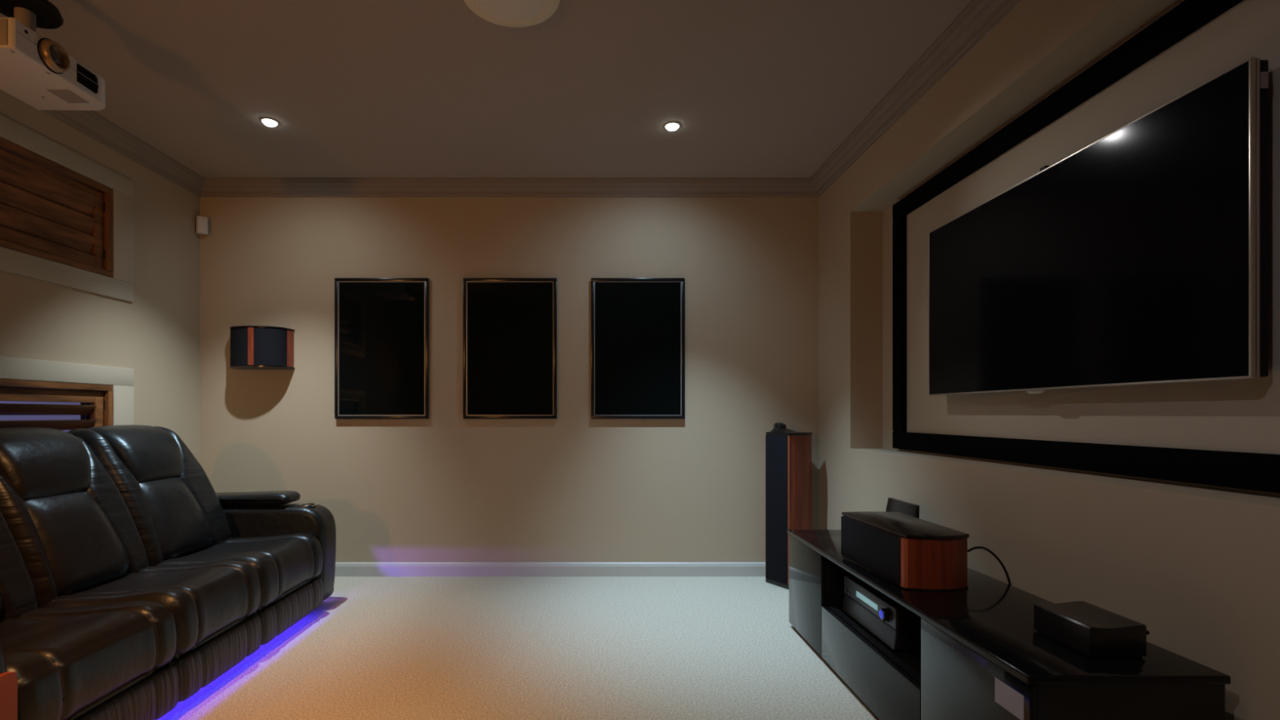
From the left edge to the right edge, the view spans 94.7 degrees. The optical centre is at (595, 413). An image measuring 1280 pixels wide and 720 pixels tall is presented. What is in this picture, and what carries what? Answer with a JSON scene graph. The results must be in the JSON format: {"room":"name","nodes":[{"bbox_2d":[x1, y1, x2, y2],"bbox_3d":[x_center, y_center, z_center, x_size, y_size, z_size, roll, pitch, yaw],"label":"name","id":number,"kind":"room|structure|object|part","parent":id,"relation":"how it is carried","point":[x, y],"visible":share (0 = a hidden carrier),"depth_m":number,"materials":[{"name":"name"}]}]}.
{"room":"home theater","nodes":[
{"label":"home theater","id":0,"kind":"room"},
{"bbox_2d":[0,88,199,463],"bbox_3d":[-2.795,-0.235,1.220,0.150,2.700,5.640,0,0,0],"label":"wall","id":1,"kind":"structure","parent":0,"point":[156,335],"depth_m":3.51,"materials":[{"name":"beige paint"}]},
{"bbox_2d":[0,114,133,302],"bbox_3d":[-2.778,-1.006,2.303,0.144,0.708,2.285,0,0,0],"label":"window","id":2,"kind":"structure","parent":1,"relation":"in","point":[121,286],"depth_m":3.11,"materials":[{"name":"beige paint"}]},
{"bbox_2d":[0,137,112,277],"bbox_3d":[-2.739,-1.010,2.300,0.062,0.496,1.996,0,0,0],"label":"window shutter","id":3,"kind":"object","parent":2,"relation":"attached to","point":[50,211],"visible":0.97,"depth_m":2.96,"materials":[{"name":"brown wood"}]},
{"bbox_2d":[0,355,133,431],"bbox_3d":[-2.778,0.181,2.303,0.144,0.887,2.285,0,0,0],"label":"window","id":4,"kind":"structure","parent":1,"relation":"in","point":[122,380],"depth_m":3.07,"materials":[{"name":"beige paint"}]},
{"bbox_3d":[-2.833,0.177,2.300,0.006,0.595,1.900,0,0,0],"label":"pane","id":5,"kind":"part","parent":4,"relation":"part of","materials":[{"name":"clear glass"}]},
{"bbox_3d":[-2.833,0.177,2.300,0.035,0.675,2.000,0,0,0],"label":"sash","id":6,"kind":"part","parent":4,"relation":"part of","materials":[{"name":"black paint"}]},
{"bbox_2d":[0,378,112,430],"bbox_3d":[-2.740,0.177,2.300,0.064,0.671,1.996,0,0,0],"label":"window shutter","id":7,"kind":"object","parent":4,"relation":"attached to","point":[100,409],"visible":0.43,"depth_m":2.98,"materials":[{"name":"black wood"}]},
{"bbox_3d":[-2.739,0.177,2.300,0.062,0.671,1.996,0,0,0],"label":"frame","id":8,"kind":"part","parent":7,"relation":"part of","materials":[{"name":"brown wood"}]},
{"bbox_2d":[41,110,204,196],"bbox_3d":[-2.676,-1.536,1.220,0.088,0.098,5.640,0,0,0],"label":"trim","id":9,"kind":"structure","parent":1,"relation":"attached to","point":[89,122],"depth_m":3.37,"materials":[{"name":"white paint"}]},
{"bbox_2d":[0,0,972,177],"bbox_3d":[-0.445,-1.635,1.220,4.950,0.100,6.040,0,0,0],"label":"ceiling","id":10,"kind":"structure","parent":0,"point":[353,88],"depth_m":2.78,"materials":[{"name":"beige paint"}]},
{"bbox_2d":[0,0,63,31],"bbox_3d":[-2.000,-1.435,2.060,0.200,0.300,0.200,0,0,0],"label":"mount","id":11,"kind":"object","parent":10,"relation":"attached to","point":[33,14],"visible":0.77,"depth_m":2.05,"materials":[{"name":"grey plastic"}]},
{"bbox_2d":[0,17,105,111],"bbox_3d":[-2.019,-1.237,2.099,0.321,0.108,0.401,0,0,0],"label":"projector","id":12,"kind":"object","parent":11,"relation":"attached to","point":[37,70],"visible":1,"depth_m":2.09,"materials":[{"name":"white plastic"}]},
{"bbox_2d":[46,89,88,102],"bbox_3d":[-1.970,-1.185,2.195,0.080,0.003,0.090,0,0,0],"label":"vent","id":13,"kind":"object","parent":12,"relation":"attached to","point":[64,95],"depth_m":2.19,"materials":[{"name":"grey plastic"}]},
{"bbox_2d":[76,62,98,93],"bbox_3d":[-1.885,-1.239,2.180,0.003,0.068,0.091,0,0,0],"label":"vent","id":14,"kind":"object","parent":12,"relation":"attached to","point":[87,80],"depth_m":2.18,"materials":[{"name":"black paint"}]},
{"bbox_2d":[259,117,279,126],"bbox_3d":[-1.770,-1.573,3.190,0.092,0.023,0.092,0,0,0],"label":"recessed light","id":15,"kind":"object","parent":10,"relation":"in","point":[268,122],"visible":1,"depth_m":3.17,"materials":[{"name":"white glass"}]},
{"bbox_2d":[463,0,559,27],"bbox_3d":[-0.320,-1.564,2.205,0.376,0.042,0.376,0,0,0],"label":"ceiling fixture","id":16,"kind":"object","parent":10,"relation":"attached to","point":[508,13],"visible":1,"depth_m":2.27,"materials":[{"name":"beige ceramic"}]},
{"bbox_2d":[476,0,546,22],"bbox_3d":[-0.320,-1.552,2.205,0.264,0.018,0.264,0,0,0],"label":"diffuser","id":17,"kind":"object","parent":16,"relation":"attached to","point":[491,11],"depth_m":2.26,"materials":[{"name":"beige"}]},
{"bbox_2d":[663,121,680,130],"bbox_3d":[0.420,-1.573,3.236,0.092,0.023,0.092,0,0,0],"label":"recessed light","id":18,"kind":"object","parent":10,"relation":"in","point":[670,126],"visible":1,"depth_m":3.22,"materials":[{"name":"white glass"}]},
{"bbox_2d":[200,197,818,562],"bbox_3d":[-0.495,-0.235,4.115,4.750,2.700,0.150,0,0,0],"label":"wall","id":19,"kind":"structure","parent":0,"point":[446,486],"depth_m":4.04,"materials":[{"name":"beige paint"}]},
{"bbox_2d":[195,215,208,235],"bbox_3d":[-2.678,-1.278,4.000,0.068,0.115,0.060,0,0,-38],"label":"sensor","id":20,"kind":"object","parent":19,"relation":"attached to","point":[202,222],"visible":1,"depth_m":3.98,"materials":[{"name":"white plastic"}]},
{"bbox_2d":[229,325,294,368],"bbox_3d":[-2.276,-0.442,3.946,0.415,0.270,0.187,0,0,0],"label":"wall speaker","id":21,"kind":"object","parent":19,"relation":"attached to","point":[251,347],"visible":1,"depth_m":3.88,"materials":[{"name":"black paint"}]},
{"bbox_2d":[230,327,248,366],"bbox_3d":[-2.395,-0.442,3.928,0.262,0.246,0.064,0,0,41],"label":"grille","id":22,"kind":"object","parent":21,"relation":"attached to","point":[238,335],"depth_m":3.87,"materials":[{"name":"black fabric"}]},
{"bbox_2d":[253,327,287,366],"bbox_3d":[-2.159,-0.442,3.905,0.196,0.246,0.043,0,0,-34],"label":"grille","id":23,"kind":"object","parent":21,"relation":"attached to","point":[270,344],"depth_m":3.89,"materials":[{"name":"black fabric"}]},
{"bbox_2d":[334,277,429,418],"bbox_3d":[-1.465,-0.445,4.024,0.640,0.962,0.029,0,0,0],"label":"picture frame","id":24,"kind":"object","parent":19,"relation":"attached to","point":[382,324],"visible":1,"depth_m":4.02,"materials":[{"name":"black paint"}]},
{"bbox_2d":[200,177,818,197],"bbox_3d":[-0.595,-1.536,3.996,4.250,0.098,0.088,0,0,0],"label":"trim","id":25,"kind":"structure","parent":19,"relation":"attached to","point":[212,187],"depth_m":4.00,"materials":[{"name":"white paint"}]},
{"bbox_2d":[462,277,556,418],"bbox_3d":[-0.588,-0.445,4.024,0.640,0.962,0.029,0,0,0],"label":"picture frame","id":26,"kind":"object","parent":19,"relation":"attached to","point":[509,324],"visible":1,"depth_m":4.02,"materials":[{"name":"black paint"}]},
{"bbox_2d":[334,562,765,576],"bbox_3d":[-0.595,1.067,4.031,4.250,0.095,0.018,0,0,0],"label":"baseboard","id":27,"kind":"structure","parent":19,"relation":"attached to","point":[342,569],"depth_m":4.02,"materials":[{"name":"grey paint"}]},
{"bbox_2d":[591,277,684,418],"bbox_3d":[0.286,-0.445,4.024,0.640,0.962,0.029,0,0,0],"label":"picture frame","id":28,"kind":"object","parent":19,"relation":"attached to","point":[637,324],"visible":1,"depth_m":4.02,"materials":[{"name":"black paint"}]},
{"bbox_2d":[156,576,879,719],"bbox_3d":[-0.445,1.165,1.220,4.950,0.100,6.040,0,0,0],"label":"floor","id":29,"kind":"structure","parent":0,"point":[376,647],"depth_m":2.66,"materials":[{"name":"carpet"}]},
{"bbox_2d":[0,425,336,719],"bbox_3d":[-2.048,0.587,2.431,1.063,1.056,2.138,0,0,0],"label":"recliner sofa","id":30,"kind":"object","parent":29,"relation":"on","point":[130,585],"visible":1,"depth_m":2.37,"materials":[{"name":"black leather"}]},
{"bbox_3d":[-2.122,0.514,1.822,0.224,0.404,0.456,0,0,0],"label":"lumbar panel","id":31,"kind":"part","parent":30,"relation":"part of","materials":[{"name":"black leather"}]},
{"bbox_3d":[-2.048,0.800,1.458,1.025,0.540,0.192,0,0,0],"label":"armrest","id":32,"kind":"part","parent":30,"relation":"part of","materials":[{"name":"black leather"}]},
{"bbox_3d":[-1.532,0.864,1.458,0.020,0.383,0.184,0,0,0],"label":"arm panel","id":33,"kind":"part","parent":30,"relation":"part of","materials":[{"name":"brown leather"}]},
{"bbox_3d":[-2.300,0.504,1.861,0.560,0.855,0.601,0,0,0],"label":"backrest","id":34,"kind":"part","parent":30,"relation":"part of","materials":[{"name":"black leather"}]},
{"bbox_3d":[-2.300,0.507,2.428,0.560,0.849,0.533,0,0,0],"label":"backrest","id":35,"kind":"part","parent":30,"relation":"part of","materials":[{"name":"black leather"}]},
{"bbox_3d":[-2.122,0.514,2.393,0.224,0.404,0.402,0,0,0],"label":"lumbar panel","id":36,"kind":"part","parent":30,"relation":"part of","materials":[{"name":"black leather"}]},
{"bbox_2d":[0,600,176,719],"bbox_3d":[-1.838,0.792,1.861,0.643,0.235,0.601,0,0,0],"label":"seat cushion","id":37,"kind":"object","parent":30,"relation":"on","point":[69,660],"depth_m":1.87,"materials":[{"name":"black leather"}]},
{"bbox_3d":[-1.542,0.992,1.861,0.045,0.159,0.599,0,0,0],"label":"footrest panel","id":38,"kind":"part","parent":30,"relation":"part of","materials":[{"name":"black leather"}]},
{"bbox_3d":[-2.300,0.501,2.997,0.560,0.862,0.606,0,0,0],"label":"backrest","id":39,"kind":"part","parent":30,"relation":"part of","materials":[{"name":"black leather"}]},
{"bbox_2d":[40,560,260,658],"bbox_3d":[-1.838,0.786,2.428,0.643,0.247,0.533,0,0,0],"label":"seat cushion","id":40,"kind":"object","parent":30,"relation":"on","point":[210,602],"depth_m":2.36,"materials":[{"name":"black leather"}]},
{"bbox_3d":[-2.122,0.514,2.946,0.224,0.404,0.425,0,0,0],"label":"lumbar panel","id":41,"kind":"part","parent":30,"relation":"part of","materials":[{"name":"black leather"}]},
{"bbox_3d":[-1.542,0.992,2.428,0.045,0.159,0.531,0,0,0],"label":"footrest panel","id":42,"kind":"part","parent":30,"relation":"part of","materials":[{"name":"black leather"}]},
{"bbox_2d":[155,533,322,610],"bbox_3d":[-1.838,0.786,2.997,0.643,0.247,0.606,0,0,0],"label":"seat cushion","id":43,"kind":"object","parent":30,"relation":"on","point":[286,565],"depth_m":2.96,"materials":[{"name":"black leather"}]},
{"bbox_3d":[-2.048,0.800,3.403,1.025,0.540,0.194,0,0,0],"label":"armrest","id":44,"kind":"part","parent":30,"relation":"part of","materials":[{"name":"black leather"}]},
{"bbox_3d":[-1.542,0.992,2.997,0.045,0.159,0.604,0,0,0],"label":"footrest panel","id":45,"kind":"part","parent":30,"relation":"part of","materials":[{"name":"black leather"}]},
{"bbox_2d":[765,422,812,589],"bbox_3d":[1.275,0.586,3.861,0.260,1.058,0.225,0,0,-29],"label":"tower speaker","id":46,"kind":"object","parent":29,"relation":"on","point":[788,451],"visible":0.9,"depth_m":3.77},
{"bbox_2d":[765,435,787,584],"bbox_3d":[1.171,0.613,3.802,0.019,0.943,0.185,0,0,-29],"label":"grille","id":47,"kind":"object","parent":46,"relation":"attached to","point":[776,446],"depth_m":3.79,"materials":[{"name":"black fabric"}]},
{"bbox_2d":[786,529,1231,719],"bbox_3d":[1.239,0.862,2.227,0.474,0.506,1.725,0,0,0],"label":"media cabinet","id":48,"kind":"object","parent":29,"relation":"on","point":[981,655],"visible":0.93,"depth_m":1.69,"materials":[{"name":"black paint"}]},
{"bbox_3d":[1.021,0.864,2.864,0.018,0.458,0.443,0,0,0],"label":"door","id":49,"kind":"part","parent":48,"relation":"part of","materials":[{"name":"clear glass"}]},
{"bbox_3d":[1.021,0.978,2.237,0.018,0.230,0.801,0,0,0],"label":"flap door","id":50,"kind":"part","parent":48,"relation":"part of","materials":[{"name":"clear glass"}]},
{"bbox_2d":[842,575,921,649],"bbox_3d":[1.210,0.780,2.330,0.330,0.158,0.440,0,0,0],"label":"receiver","id":51,"kind":"object","parent":48,"relation":"in","point":[892,623],"visible":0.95,"depth_m":2.21,"materials":[{"name":"black metal"}]},
{"bbox_3d":[1.078,0.815,2.330,0.018,0.068,0.440,0,0,0],"label":"panel","id":52,"kind":"part","parent":51,"relation":"part of","materials":[{"name":"grey metal"}]},
{"bbox_3d":[1.081,0.739,2.330,0.012,0.076,0.440,0,0,0],"label":"panel","id":53,"kind":"part","parent":51,"relation":"part of","materials":[{"name":"grey metal"}]},
{"bbox_3d":[1.062,0.739,2.160,0.027,0.052,0.052,0,0,0],"label":"volume knob","id":54,"kind":"part","parent":51,"relation":"part of","materials":[{"name":"black paint"}]},
{"bbox_2d":[840,511,968,591],"bbox_3d":[1.169,0.514,2.265,0.259,0.190,0.503,0,0,0],"label":"speaker","id":55,"kind":"object","parent":48,"relation":"on","point":[910,553],"visible":1,"depth_m":2.06},
{"bbox_2d":[840,515,901,585],"bbox_3d":[1.054,0.517,2.272,0.019,0.164,0.453,0,0,-3],"label":"grille","id":56,"kind":"object","parent":55,"relation":"attached to","point":[875,546],"depth_m":2.23,"materials":[{"name":"black fabric"}]},
{"bbox_2d":[885,497,919,518],"bbox_3d":[1.413,0.509,2.740,0.075,0.200,0.278,0,0,0],"label":"router","id":57,"kind":"object","parent":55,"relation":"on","point":[893,504],"visible":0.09,"depth_m":2.72,"materials":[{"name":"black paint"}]},
{"bbox_2d":[967,546,1011,585],"bbox_3d":[1.401,0.666,2.082,0.211,0.399,0.014,0,0,-16],"label":"cable","id":58,"kind":"object","parent":55,"relation":"hanging from","point":[976,547],"visible":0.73,"depth_m":2.08,"materials":[{"name":"black rubber"}]},
{"bbox_3d":[1.021,0.864,1.603,0.018,0.458,0.461,0,0,0],"label":"door","id":59,"kind":"part","parent":48,"relation":"part of","materials":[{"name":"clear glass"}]},
{"bbox_2d":[1033,600,1149,657],"bbox_3d":[1.305,0.567,1.554,0.158,0.084,0.188,0,0,0],"label":"media box","id":60,"kind":"object","parent":48,"relation":"on","point":[1092,631],"visible":1,"depth_m":1.50,"materials":[{"name":"black paint"}]},
{"bbox_2d":[818,0,1279,719],"bbox_3d":[1.680,-0.235,1.220,0.300,2.700,5.640,0,0,0],"label":"wall","id":61,"kind":"structure","parent":0,"point":[1196,565],"depth_m":2.13,"materials":[{"name":"beige paint"}]},
{"bbox_2d":[810,0,1021,196],"bbox_3d":[1.486,-1.536,1.220,0.088,0.098,5.640,0,0,0],"label":"trim","id":62,"kind":"structure","parent":61,"relation":"attached to","point":[978,18],"depth_m":2.70,"materials":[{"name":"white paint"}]},
{"bbox_2d":[892,0,1279,493],"bbox_3d":[1.702,-0.494,2.123,0.037,1.382,2.445,0,0,0],"label":"projection screen","id":63,"kind":"object","parent":61,"relation":"attached to","point":[1224,433],"visible":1,"depth_m":1.94,"materials":[{"name":"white fabric"}]},
{"bbox_2d":[928,57,1268,395],"bbox_3d":[1.669,-0.488,2.171,0.081,0.829,1.419,0,0,0],"label":"television","id":64,"kind":"object","parent":61,"relation":"attached to","point":[1140,255],"visible":1,"depth_m":1.81,"materials":[{"name":"black glass"}]}
]}

